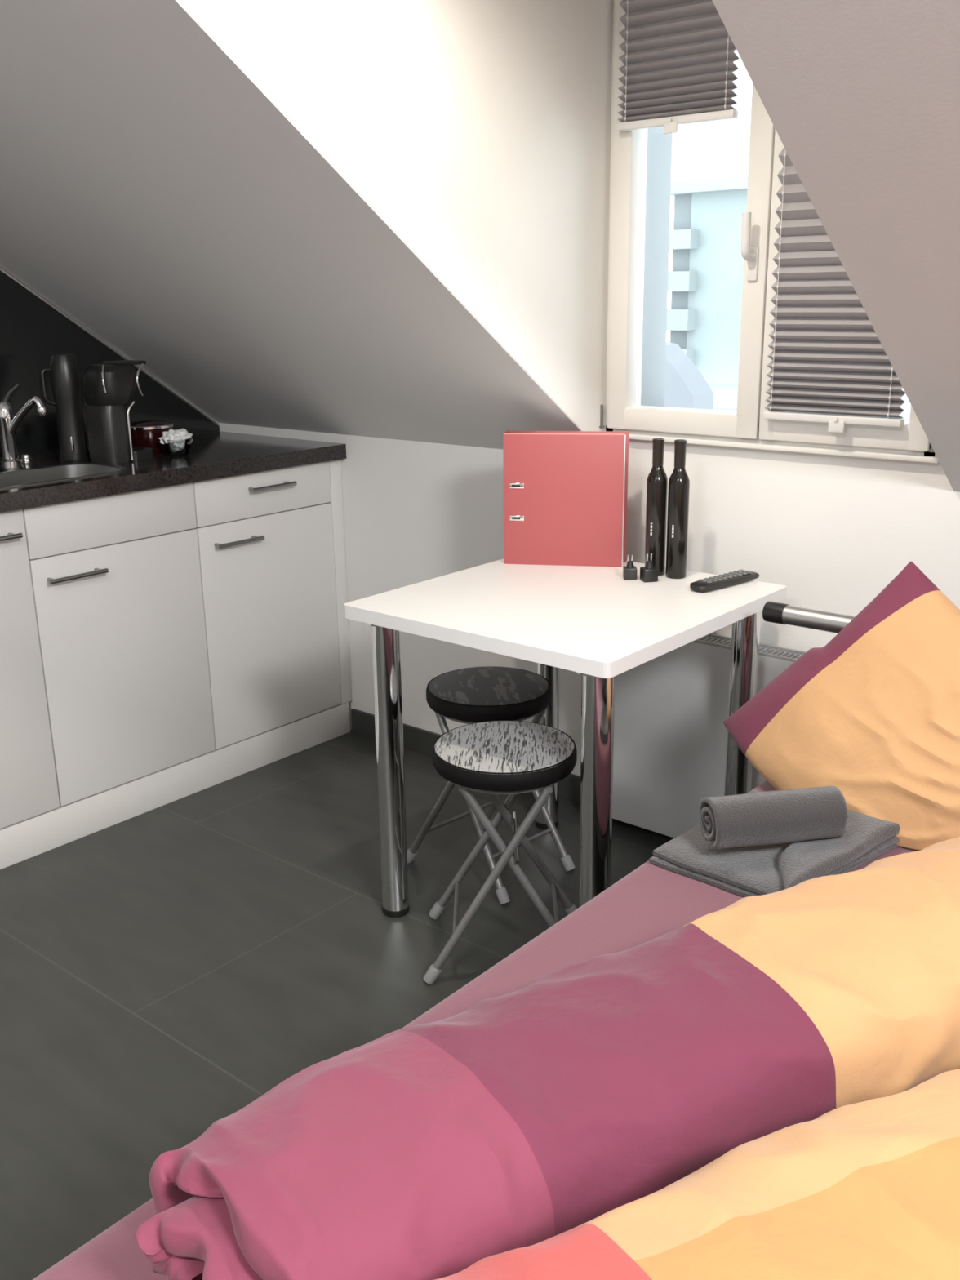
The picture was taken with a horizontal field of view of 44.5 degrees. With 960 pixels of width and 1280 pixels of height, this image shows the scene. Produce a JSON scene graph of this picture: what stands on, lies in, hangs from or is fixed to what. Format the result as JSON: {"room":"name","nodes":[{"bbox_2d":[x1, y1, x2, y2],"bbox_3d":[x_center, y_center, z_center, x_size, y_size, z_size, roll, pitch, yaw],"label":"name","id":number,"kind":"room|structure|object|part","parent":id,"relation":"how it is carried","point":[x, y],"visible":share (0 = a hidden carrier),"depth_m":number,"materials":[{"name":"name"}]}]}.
{"room":"studio apartment","nodes":[
{"label":"studio apartment","id":0,"kind":"room"},
{"bbox_2d":[1,333,216,457],"bbox_3d":[-2.403,-0.601,2.037,0.200,2.700,5.000,13,21,38],"label":"wall","id":1,"kind":"structure","parent":0,"point":[92,333],"depth_m":3.65,"materials":[{"name":"white paint"}]},
{"bbox_2d":[0,271,219,457],"bbox_3d":[-1.399,-0.900,3.029,0.008,0.880,1.717,13,21,38],"label":"backsplash","id":2,"kind":"structure","parent":1,"relation":"attached to","point":[32,331],"depth_m":3.29,"materials":[{"name":"black glass"}]},
{"bbox_2d":[0,267,220,426],"bbox_3d":[-1.409,-1.077,2.962,0.009,1.228,1.752,13,21,38],"label":"trim","id":3,"kind":"structure","parent":1,"relation":"attached to","point":[2,270],"depth_m":3.40,"materials":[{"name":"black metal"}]},
{"bbox_2d":[0,0,582,448],"bbox_3d":[-1.004,-1.163,2.235,1.506,1.774,2.260,13,21,38],"label":"ceiling","id":4,"kind":"structure","parent":0,"point":[153,193],"depth_m":2.51,"materials":[{"name":"white paint"}]},
{"bbox_2d":[0,729,674,1279],"bbox_3d":[-0.577,1.139,1.013,4.869,0.100,5.050,13,21,38],"label":"floor","id":5,"kind":"structure","parent":0,"point":[164,969],"depth_m":2.45,"materials":[{"name":"tile"}]},
{"bbox_2d":[0,509,59,828],"bbox_3d":[-1.444,0.080,2.760,0.593,0.757,0.598,13,21,38],"label":"base cabinet","id":6,"kind":"object","parent":5,"relation":"on","point":[28,788],"visible":0.87,"depth_m":2.79,"materials":[{"name":"grey"}]},
{"bbox_3d":[-1.109,-0.224,2.639,0.035,0.011,0.155,13,21,38],"label":"handle","id":7,"kind":"part","parent":6,"relation":"part of","materials":[{"name":"silver metal"}]},
{"bbox_2d":[0,431,346,512],"bbox_3d":[-1.143,-0.425,3.002,0.581,0.063,1.649,13,21,38],"label":"countertop","id":8,"kind":"structure","parent":6,"relation":"on","point":[215,455],"depth_m":3.11,"materials":[{"name":"stone"}]},
{"bbox_2d":[0,382,47,465],"bbox_3d":[-1.196,-0.566,3.074,0.151,0.210,0.052,2,17,8],"label":"faucet","id":9,"kind":"object","parent":8,"relation":"on","point":[9,423],"visible":1,"depth_m":3.06,"materials":[{"name":"silver metal"}]},
{"bbox_3d":[-1.228,-0.641,3.066,0.056,0.060,0.021,-7,18,-20],"label":"lever","id":10,"kind":"part","parent":9,"relation":"part of","materials":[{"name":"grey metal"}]},
{"bbox_3d":[-1.186,-0.583,3.061,0.129,0.110,0.026,4,17,14],"label":"spout","id":11,"kind":"part","parent":9,"relation":"part of","materials":[{"name":"silver metal"}]},
{"bbox_3d":[-1.224,-0.493,3.160,0.032,0.021,0.032,13,21,38],"label":"drain knob","id":12,"kind":"part","parent":8,"relation":"part of","materials":[{"name":"silver metal"}]},
{"bbox_2d":[0,462,127,489],"bbox_3d":[-1.162,-0.321,2.829,0.249,0.128,0.649,13,21,38],"label":"sink","id":13,"kind":"object","parent":8,"relation":"in","point":[39,475],"visible":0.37,"depth_m":3.02,"materials":[{"name":"silver metal"}]},
{"bbox_2d":[40,352,89,461],"bbox_3d":[-1.106,-0.623,3.134,0.094,0.282,0.080,-1,17,0],"label":"thermos","id":14,"kind":"object","parent":8,"relation":"on","point":[64,369],"visible":1,"depth_m":3.11,"materials":[{"name":"black plastic"}]},
{"bbox_3d":[-1.138,-0.667,3.093,0.035,0.101,0.012,-14,21,-37],"label":"handle","id":15,"kind":"part","parent":14,"relation":"part of","materials":[{"name":"black plastic"}]},
{"bbox_2d":[69,435,75,452],"bbox_3d":[-1.088,-0.523,3.127,0.009,0.043,0.009,13,21,38],"label":"switch","id":16,"kind":"object","parent":14,"relation":"attached to","point":[72,438],"depth_m":3.13,"materials":[{"name":"silver metal"}]},
{"bbox_2d":[84,360,153,464],"bbox_3d":[-0.958,-0.607,3.116,0.127,0.258,0.153,13,21,38],"label":"coffee machine","id":17,"kind":"object","parent":8,"relation":"on","point":[110,385],"visible":1,"depth_m":3.06,"materials":[{"name":"grey plastic"}]},
{"bbox_3d":[-0.940,-0.732,3.098,0.070,0.010,0.092,13,21,38],"label":"lever","id":18,"kind":"part","parent":17,"relation":"part of","materials":[{"name":"black plastic"}]},
{"bbox_2d":[129,446,153,460],"bbox_3d":[-0.939,-0.506,3.183,0.095,0.025,0.075,13,21,38],"label":"drip tray","id":19,"kind":"object","parent":17,"relation":"on","point":[136,453],"depth_m":3.15,"materials":[{"name":"black plastic"}]},
{"bbox_2d":[127,420,173,453],"bbox_3d":[-0.938,-0.577,3.314,0.142,0.085,0.142,13,21,38],"label":"cooking pot","id":20,"kind":"object","parent":8,"relation":"on","point":[144,433],"visible":0.69,"depth_m":3.26,"materials":[{"name":"red metal"}]},
{"bbox_3d":[-0.938,-0.612,3.304,0.134,0.012,0.134,13,21,38],"label":"lid","id":21,"kind":"part","parent":20,"relation":"part of","materials":[{"name":"red ceramic"}]},
{"bbox_2d":[163,437,192,456],"bbox_3d":[-0.833,-0.533,3.230,0.086,0.046,0.086,13,21,38],"label":"glass bowl","id":22,"kind":"object","parent":8,"relation":"on","point":[187,447],"visible":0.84,"depth_m":3.22,"materials":[{"name":"glass"}]},
{"bbox_2d":[158,428,192,452],"bbox_3d":[-0.836,-0.549,3.224,0.080,0.063,0.089,13,21,38],"label":"crumpled paper","id":23,"kind":"object","parent":22,"relation":"in","point":[175,437],"visible":0.98,"depth_m":3.20,"materials":[{"name":"white paper"}]},
{"bbox_2d":[22,482,215,806],"bbox_3d":[-1.098,-0.043,3.156,0.593,0.757,0.478,13,21,38],"label":"base cabinet","id":24,"kind":"object","parent":5,"relation":"on","point":[116,579],"visible":0.86,"depth_m":2.97,"materials":[{"name":"grey"}]},
{"bbox_3d":[-0.973,-0.155,2.828,0.035,0.011,0.155,13,21,38],"label":"handle","id":25,"kind":"part","parent":24,"relation":"part of","materials":[{"name":"silver metal"}]},
{"bbox_3d":[-0.908,-0.303,2.909,0.019,0.124,0.476,13,21,38],"label":"panel","id":26,"kind":"part","parent":24,"relation":"part of","materials":[{"name":"white laminate"}]},
{"bbox_2d":[0,702,350,869],"bbox_3d":[-0.937,0.419,3.102,0.047,0.098,1.597,13,21,38],"label":"plinth","id":27,"kind":"object","parent":5,"relation":"on","point":[25,839],"visible":0.79,"depth_m":3.16,"materials":[{"name":"white paint"}]},
{"bbox_2d":[192,459,351,749],"bbox_3d":[-0.774,-0.158,3.526,0.593,0.758,0.528,13,21,38],"label":"base cabinet","id":28,"kind":"object","parent":5,"relation":"on","point":[265,538],"depth_m":3.34,"materials":[{"name":"grey laminate"}]},
{"bbox_3d":[-0.657,-0.267,3.189,0.035,0.011,0.155,13,21,38],"label":"handle","id":29,"kind":"part","parent":28,"relation":"part of","materials":[{"name":"silver metal"}]},
{"bbox_3d":[-0.599,-0.412,3.262,0.019,0.124,0.480,13,21,38],"label":"drawer","id":30,"kind":"part","parent":28,"relation":"part of","materials":[{"name":"white paint"}]},
{"bbox_3d":[-0.577,-0.425,3.244,0.035,0.011,0.155,13,21,38],"label":"handle","id":31,"kind":"part","parent":28,"relation":"part of","materials":[{"name":"silver metal"}]},
{"bbox_3d":[-0.533,-0.194,3.634,0.298,0.758,0.044,13,21,38],"label":"filler strip","id":32,"kind":"part","parent":28,"relation":"part of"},
{"bbox_2d":[32,601,918,1279],"bbox_3d":[0.630,0.676,1.043,1.895,0.738,2.095,13,21,38],"label":"bed","id":33,"kind":"object","parent":5,"relation":"on","point":[652,901],"visible":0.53,"depth_m":1.65,"materials":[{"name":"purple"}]},
{"bbox_2d":[134,836,959,1279],"bbox_3d":[0.277,0.417,1.259,1.311,0.197,0.344,-9,19,-27],"label":"duvet","id":34,"kind":"object","parent":33,"relation":"on","point":[580,1093],"visible":0.95,"depth_m":1.09,"materials":[{"name":"pink fabric"}]},
{"bbox_2d":[434,1068,959,1279],"bbox_3d":[0.368,0.515,0.902,1.418,0.211,0.357,-8,18,-23],"label":"duvet","id":35,"kind":"object","parent":33,"relation":"on","point":[869,1189],"visible":1,"depth_m":0.88,"materials":[{"name":"orange fabric"}]},
{"bbox_2d":[648,790,899,897],"bbox_3d":[0.479,0.330,1.875,0.295,0.025,0.327,13,21,38],"label":"folded towel","id":36,"kind":"object","parent":33,"relation":"on","point":[747,871],"visible":0.41,"depth_m":1.82,"materials":[{"name":"grey fabric"}]},
{"bbox_2d":[777,809,900,889],"bbox_3d":[0.539,0.323,1.819,0.125,0.021,0.325,13,21,38],"label":"folded towel","id":37,"kind":"object","parent":36,"relation":"on","point":[800,862],"visible":0.74,"depth_m":1.80,"materials":[{"name":"grey fabric"}]},
{"bbox_2d":[699,785,848,850],"bbox_3d":[0.454,0.276,1.820,0.217,0.080,0.084,-4,17,-10],"label":"rolled towel","id":38,"kind":"object","parent":37,"relation":"on","point":[777,817],"visible":1,"depth_m":1.79,"materials":[{"name":"grey fabric"}]},
{"bbox_3d":[1.285,0.108,1.697,1.815,0.037,0.037,13,21,38],"label":"headboard rail","id":39,"kind":"part","parent":33,"relation":"part of","materials":[{"name":"silver metal"}]},
{"bbox_2d":[723,561,959,850],"bbox_3d":[0.720,0.101,1.949,0.723,0.415,0.260,13,21,38],"label":"pillow","id":40,"kind":"object","parent":33,"relation":"on","point":[872,713],"visible":0.94,"depth_m":1.95,"materials":[{"name":"fabric"}]},
{"bbox_2d":[407,666,575,904],"bbox_3d":[0.023,0.319,2.754,0.288,0.462,0.336,-16,23,-42],"label":"folding stool","id":41,"kind":"object","parent":5,"relation":"on","point":[468,695],"visible":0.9,"depth_m":2.66,"materials":[{"name":"black leather"}]},
{"bbox_3d":[-0.081,0.357,2.709,0.249,0.395,0.018,12,21,37],"label":"leg","id":42,"kind":"part","parent":41,"relation":"part of","materials":[{"name":"grey metal"}]},
{"bbox_3d":[-0.023,0.367,2.671,0.017,0.395,0.248,-13,21,-36],"label":"leg","id":43,"kind":"part","parent":41,"relation":"part of","materials":[{"name":"grey metal"}]},
{"bbox_2d":[427,666,549,707],"bbox_3d":[0.020,0.102,2.689,0.281,0.010,0.281,-16,23,-42],"label":"print","id":44,"kind":"object","parent":41,"relation":"on","point":[474,686],"depth_m":2.65,"materials":[{"name":"fabric"}]},
{"bbox_3d":[0.020,0.149,2.703,0.244,0.008,0.244,-16,23,-42],"label":"seat plate","id":45,"kind":"part","parent":41,"relation":"part of","materials":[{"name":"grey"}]},
{"bbox_3d":[0.020,0.126,2.696,0.288,0.042,0.288,-16,23,-42],"label":"seat","id":46,"kind":"part","parent":41,"relation":"part of","materials":[{"name":"black plastic"}]},
{"bbox_3d":[0.080,0.310,2.858,0.017,0.395,0.249,-13,21,-36],"label":"leg","id":47,"kind":"part","parent":41,"relation":"part of","materials":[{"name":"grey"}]},
{"bbox_3d":[0.117,0.326,2.802,0.248,0.395,0.018,13,21,38],"label":"leg","id":48,"kind":"part","parent":41,"relation":"part of","materials":[{"name":"grey metal"}]},
{"bbox_2d":[422,720,577,984],"bbox_3d":[0.052,0.424,2.398,0.336,0.462,0.288,-1,17,0],"label":"folding stool","id":49,"kind":"object","parent":5,"relation":"on","point":[513,758],"visible":0.96,"depth_m":2.30,"materials":[{"name":"silver metal"}]},
{"bbox_3d":[0.018,0.414,2.512,0.249,0.395,0.017,1,17,7],"label":"leg","id":50,"kind":"part","parent":49,"relation":"part of","materials":[{"name":"grey metal"}]},
{"bbox_3d":[0.018,0.478,2.297,0.247,0.395,0.045,-1,17,0],"label":"leg","id":51,"kind":"part","parent":49,"relation":"part of","materials":[{"name":"grey metal"}]},
{"bbox_3d":[0.049,0.231,2.341,0.288,0.042,0.288,-1,17,0],"label":"seat","id":52,"kind":"part","parent":49,"relation":"part of","materials":[{"name":"black plastic"}]},
{"bbox_2d":[434,720,574,774],"bbox_3d":[0.049,0.208,2.334,0.281,0.010,0.281,-1,17,0],"label":"print","id":53,"kind":"object","parent":49,"relation":"on","point":[490,747],"depth_m":2.30,"materials":[{"name":"fabric"}]},
{"bbox_3d":[0.049,0.255,2.348,0.244,0.008,0.244,-1,17,0],"label":"seat plate","id":54,"kind":"part","parent":49,"relation":"part of","materials":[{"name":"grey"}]},
{"bbox_3d":[0.086,0.473,2.311,0.248,0.395,0.017,1,17,6],"label":"leg","id":55,"kind":"part","parent":49,"relation":"part of","materials":[{"name":"grey metal"}]},
{"bbox_3d":[0.073,0.401,2.391,0.008,0.008,0.224,-1,17,0],"label":"pivot rod","id":56,"kind":"part","parent":49,"relation":"part of","materials":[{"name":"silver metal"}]},
{"bbox_3d":[0.086,0.417,2.498,0.248,0.395,0.018,-2,17,-5],"label":"leg","id":57,"kind":"part","parent":49,"relation":"part of","materials":[{"name":"grey metal"}]},
{"bbox_2d":[343,558,786,917],"bbox_3d":[0.192,0.246,2.555,0.656,0.710,0.685,13,21,38],"label":"table","id":58,"kind":"object","parent":5,"relation":"on","point":[597,624],"visible":0.72,"depth_m":2.39,"materials":[{"name":"white laminate"}]},
{"bbox_3d":[-0.197,-0.044,2.422,0.090,0.010,0.090,13,21,38],"label":"mounting plate","id":59,"kind":"part","parent":58,"relation":"part of","materials":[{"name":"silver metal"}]},
{"bbox_3d":[-0.192,0.276,2.518,0.059,0.658,0.059,13,21,38],"label":"leg","id":60,"kind":"part","parent":58,"relation":"part of","materials":[{"name":"silver metal"}]},
{"bbox_3d":[0.168,0.148,2.929,0.059,0.658,0.059,13,21,38],"label":"leg","id":61,"kind":"part","parent":58,"relation":"part of","materials":[{"name":"silver metal"}]},
{"bbox_2d":[502,431,628,567],"bbox_3d":[0.197,-0.326,2.699,0.280,0.303,0.060,2,17,10],"label":"ring binder","id":62,"kind":"object","parent":58,"relation":"on","point":[566,492],"visible":1,"depth_m":2.67,"materials":[{"name":"red cardboard"}]},
{"bbox_3d":[0.216,0.368,2.189,0.059,0.658,0.059,13,21,38],"label":"leg","id":63,"kind":"part","parent":58,"relation":"part of","materials":[{"name":"silver metal"}]},
{"bbox_3d":[0.211,0.048,2.094,0.090,0.010,0.090,13,21,38],"label":"mounting plate","id":64,"kind":"part","parent":58,"relation":"part of","materials":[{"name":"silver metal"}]},
{"bbox_2d":[622,554,637,579],"bbox_3d":[0.330,-0.161,2.576,0.029,0.054,0.028,0,17,2],"label":"plug adapter","id":65,"kind":"object","parent":58,"relation":"on","point":[629,571],"visible":1,"depth_m":2.57,"materials":[{"name":"grey plastic"}]},
{"bbox_2d":[640,553,657,582],"bbox_3d":[0.368,-0.159,2.555,0.032,0.060,0.031,-4,17,-11],"label":"plug adapter","id":66,"kind":"object","parent":58,"relation":"on","point":[649,573],"visible":1,"depth_m":2.55,"materials":[{"name":"black plastic"}]},
{"bbox_2d":[644,438,667,576],"bbox_3d":[0.388,-0.291,2.580,0.046,0.300,0.046,13,21,38],"label":"bottle","id":67,"kind":"object","parent":58,"relation":"on","point":[657,479],"visible":0.93,"depth_m":2.56,"materials":[{"name":"black glass"}]},
{"bbox_2d":[665,439,689,578],"bbox_3d":[0.431,-0.284,2.553,0.046,0.300,0.046,13,21,38],"label":"bottle","id":68,"kind":"object","parent":58,"relation":"on","point":[678,491],"visible":1,"depth_m":2.54,"materials":[{"name":"black glass"}]},
{"bbox_2d":[689,569,759,592],"bbox_3d":[0.526,-0.128,2.515,0.193,0.021,0.045,-14,21,-37],"label":"remote control","id":69,"kind":"object","parent":58,"relation":"on","point":[740,576],"visible":1,"depth_m":2.49,"materials":[{"name":"black plastic"}]},
{"bbox_3d":[0.576,0.240,2.600,0.059,0.658,0.059,13,21,38],"label":"leg","id":70,"kind":"part","parent":58,"relation":"part of","materials":[{"name":"silver metal"}]},
{"bbox_2d":[177,0,613,431],"bbox_3d":[-0.324,-0.869,1.982,0.050,1.330,1.892,13,21,38],"label":"wall","id":71,"kind":"structure","parent":0,"point":[478,131],"depth_m":2.32,"materials":[{"name":"white paint"}]},
{"bbox_2d":[217,126,959,776],"bbox_3d":[0.943,-0.536,2.431,4.469,2.260,0.240,13,21,38],"label":"wall","id":72,"kind":"structure","parent":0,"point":[833,531],"depth_m":2.77,"materials":[{"name":"white paint"}]},
{"bbox_2d":[351,708,580,804],"bbox_3d":[-0.038,0.333,3.387,0.942,0.075,0.012,13,21,38],"label":"baseboard","id":73,"kind":"structure","parent":72,"relation":"attached to","point":[416,740],"depth_m":3.50,"materials":[{"name":"grey tile"}]},
{"bbox_2d":[612,633,805,838],"bbox_3d":[0.872,0.312,2.526,1.506,0.512,0.096,13,21,38],"label":"radiator","id":74,"kind":"object","parent":72,"relation":"attached to","point":[671,708],"visible":0.21,"depth_m":2.79,"materials":[{"name":"white metal"}]},
{"bbox_2d":[693,633,805,662],"bbox_3d":[0.865,0.075,2.442,1.496,0.010,0.066,13,21,38],"label":"grille","id":75,"kind":"object","parent":74,"relation":"attached to","point":[709,644],"depth_m":2.65,"materials":[{"name":"grey metal"}]},
{"bbox_3d":[0.884,0.312,2.537,1.498,0.506,0.015,13,21,38],"label":"panel","id":76,"kind":"part","parent":74,"relation":"part of","materials":[{"name":"white metal"}]},
{"bbox_2d":[599,0,939,463],"bbox_3d":[0.602,-0.959,2.428,0.805,1.118,0.149,13,21,38],"label":"window","id":77,"kind":"structure","parent":72,"relation":"attached to","point":[746,427],"depth_m":2.56,"materials":[{"name":"white paint"}]},
{"bbox_2d":[617,0,739,133],"bbox_3d":[0.410,-1.295,2.434,0.285,0.452,0.034,13,21,38],"label":"blind","id":78,"kind":"object","parent":77,"relation":"attached to","point":[679,57],"visible":0.91,"depth_m":2.46,"materials":[{"name":"grey fabric"}]},
{"bbox_3d":[0.314,-1.324,2.499,0.004,0.405,0.004,-9,19,-26],"label":"cord","id":79,"kind":"part","parent":78,"relation":"part of","materials":[{"name":"white fabric"}]},
{"bbox_3d":[0.416,-1.105,2.494,0.285,0.016,0.024,13,21,38],"label":"rail","id":80,"kind":"part","parent":78,"relation":"part of","materials":[{"name":"white plastic"}]},
{"bbox_3d":[0.500,-1.282,2.349,0.004,0.405,0.004,-9,19,-26],"label":"cord","id":81,"kind":"part","parent":78,"relation":"part of","materials":[{"name":"white fabric"}]},
{"bbox_3d":[0.466,-0.995,2.550,0.393,1.076,0.068,13,21,38],"label":"sash","id":82,"kind":"part","parent":77,"relation":"part of","materials":[{"name":"white paint"}]},
{"bbox_3d":[0.559,-0.819,2.443,0.024,0.136,0.052,13,21,38],"label":"handle","id":83,"kind":"part","parent":77,"relation":"part of","materials":[{"name":"white plastic"}]},
{"bbox_3d":[0.606,-0.428,2.581,0.805,0.012,0.022,13,21,38],"label":"sill","id":84,"kind":"part","parent":77,"relation":"part of","materials":[{"name":"white paint"}]},
{"bbox_2d":[763,146,905,432],"bbox_3d":[0.717,-0.942,2.276,0.298,1.065,0.035,13,21,38],"label":"blind","id":85,"kind":"object","parent":77,"relation":"attached to","point":[828,357],"visible":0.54,"depth_m":2.39,"materials":[{"name":"grey fabric"}]},
{"bbox_3d":[0.611,-0.971,2.349,0.004,1.015,0.004,-9,19,-26],"label":"cord","id":86,"kind":"part","parent":85,"relation":"part of","materials":[{"name":"white fabric"}]},
{"bbox_3d":[0.726,-0.458,2.424,0.298,0.016,0.024,13,21,38],"label":"rail","id":87,"kind":"part","parent":85,"relation":"part of","materials":[{"name":"white plastic"}]},
{"bbox_3d":[0.806,-0.927,2.192,0.004,1.015,0.004,-9,19,-26],"label":"cord","id":88,"kind":"part","parent":85,"relation":"part of","materials":[{"name":"white fabric"}]},
{"bbox_3d":[0.761,-0.928,2.313,0.370,1.076,0.068,13,21,38],"label":"sash","id":89,"kind":"part","parent":77,"relation":"part of","materials":[{"name":"white paint"}]},
{"bbox_2d":[711,0,959,492],"bbox_3d":[1.027,-0.705,0.599,2.135,1.774,2.260,13,21,38],"label":"ceiling","id":90,"kind":"structure","parent":0,"point":[861,97],"depth_m":1.51,"materials":[{"name":"white paint"}]},
{"label":"outside","id":91,"kind":"structure","parent":0,"visible":0},
{"bbox_2d":[666,176,904,391],"bbox_3d":[7.755,-3.234,25.288,4.400,12.200,8.300,13,21,38],"label":"apartment building","id":92,"kind":"structure","parent":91,"point":[705,279],"depth_m":21.94,"materials":[{"name":"grey"}]},
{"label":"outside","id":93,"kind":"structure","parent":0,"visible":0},
{"bbox_2d":[707,383,911,421],"bbox_3d":[4.663,-3.766,18.549,12.000,0.150,3.900,13,21,38],"label":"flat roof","id":94,"kind":"structure","parent":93,"point":[725,396],"depth_m":18.09,"materials":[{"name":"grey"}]},
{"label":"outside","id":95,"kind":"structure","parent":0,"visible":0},
{"bbox_2d":[664,342,713,409],"bbox_3d":[1.256,1.143,15.105,3.330,9.800,0.550,13,21,38],"label":"house","id":96,"kind":"structure","parent":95,"point":[685,386],"depth_m":12.81,"materials":[{"name":"grey"}]}
]}

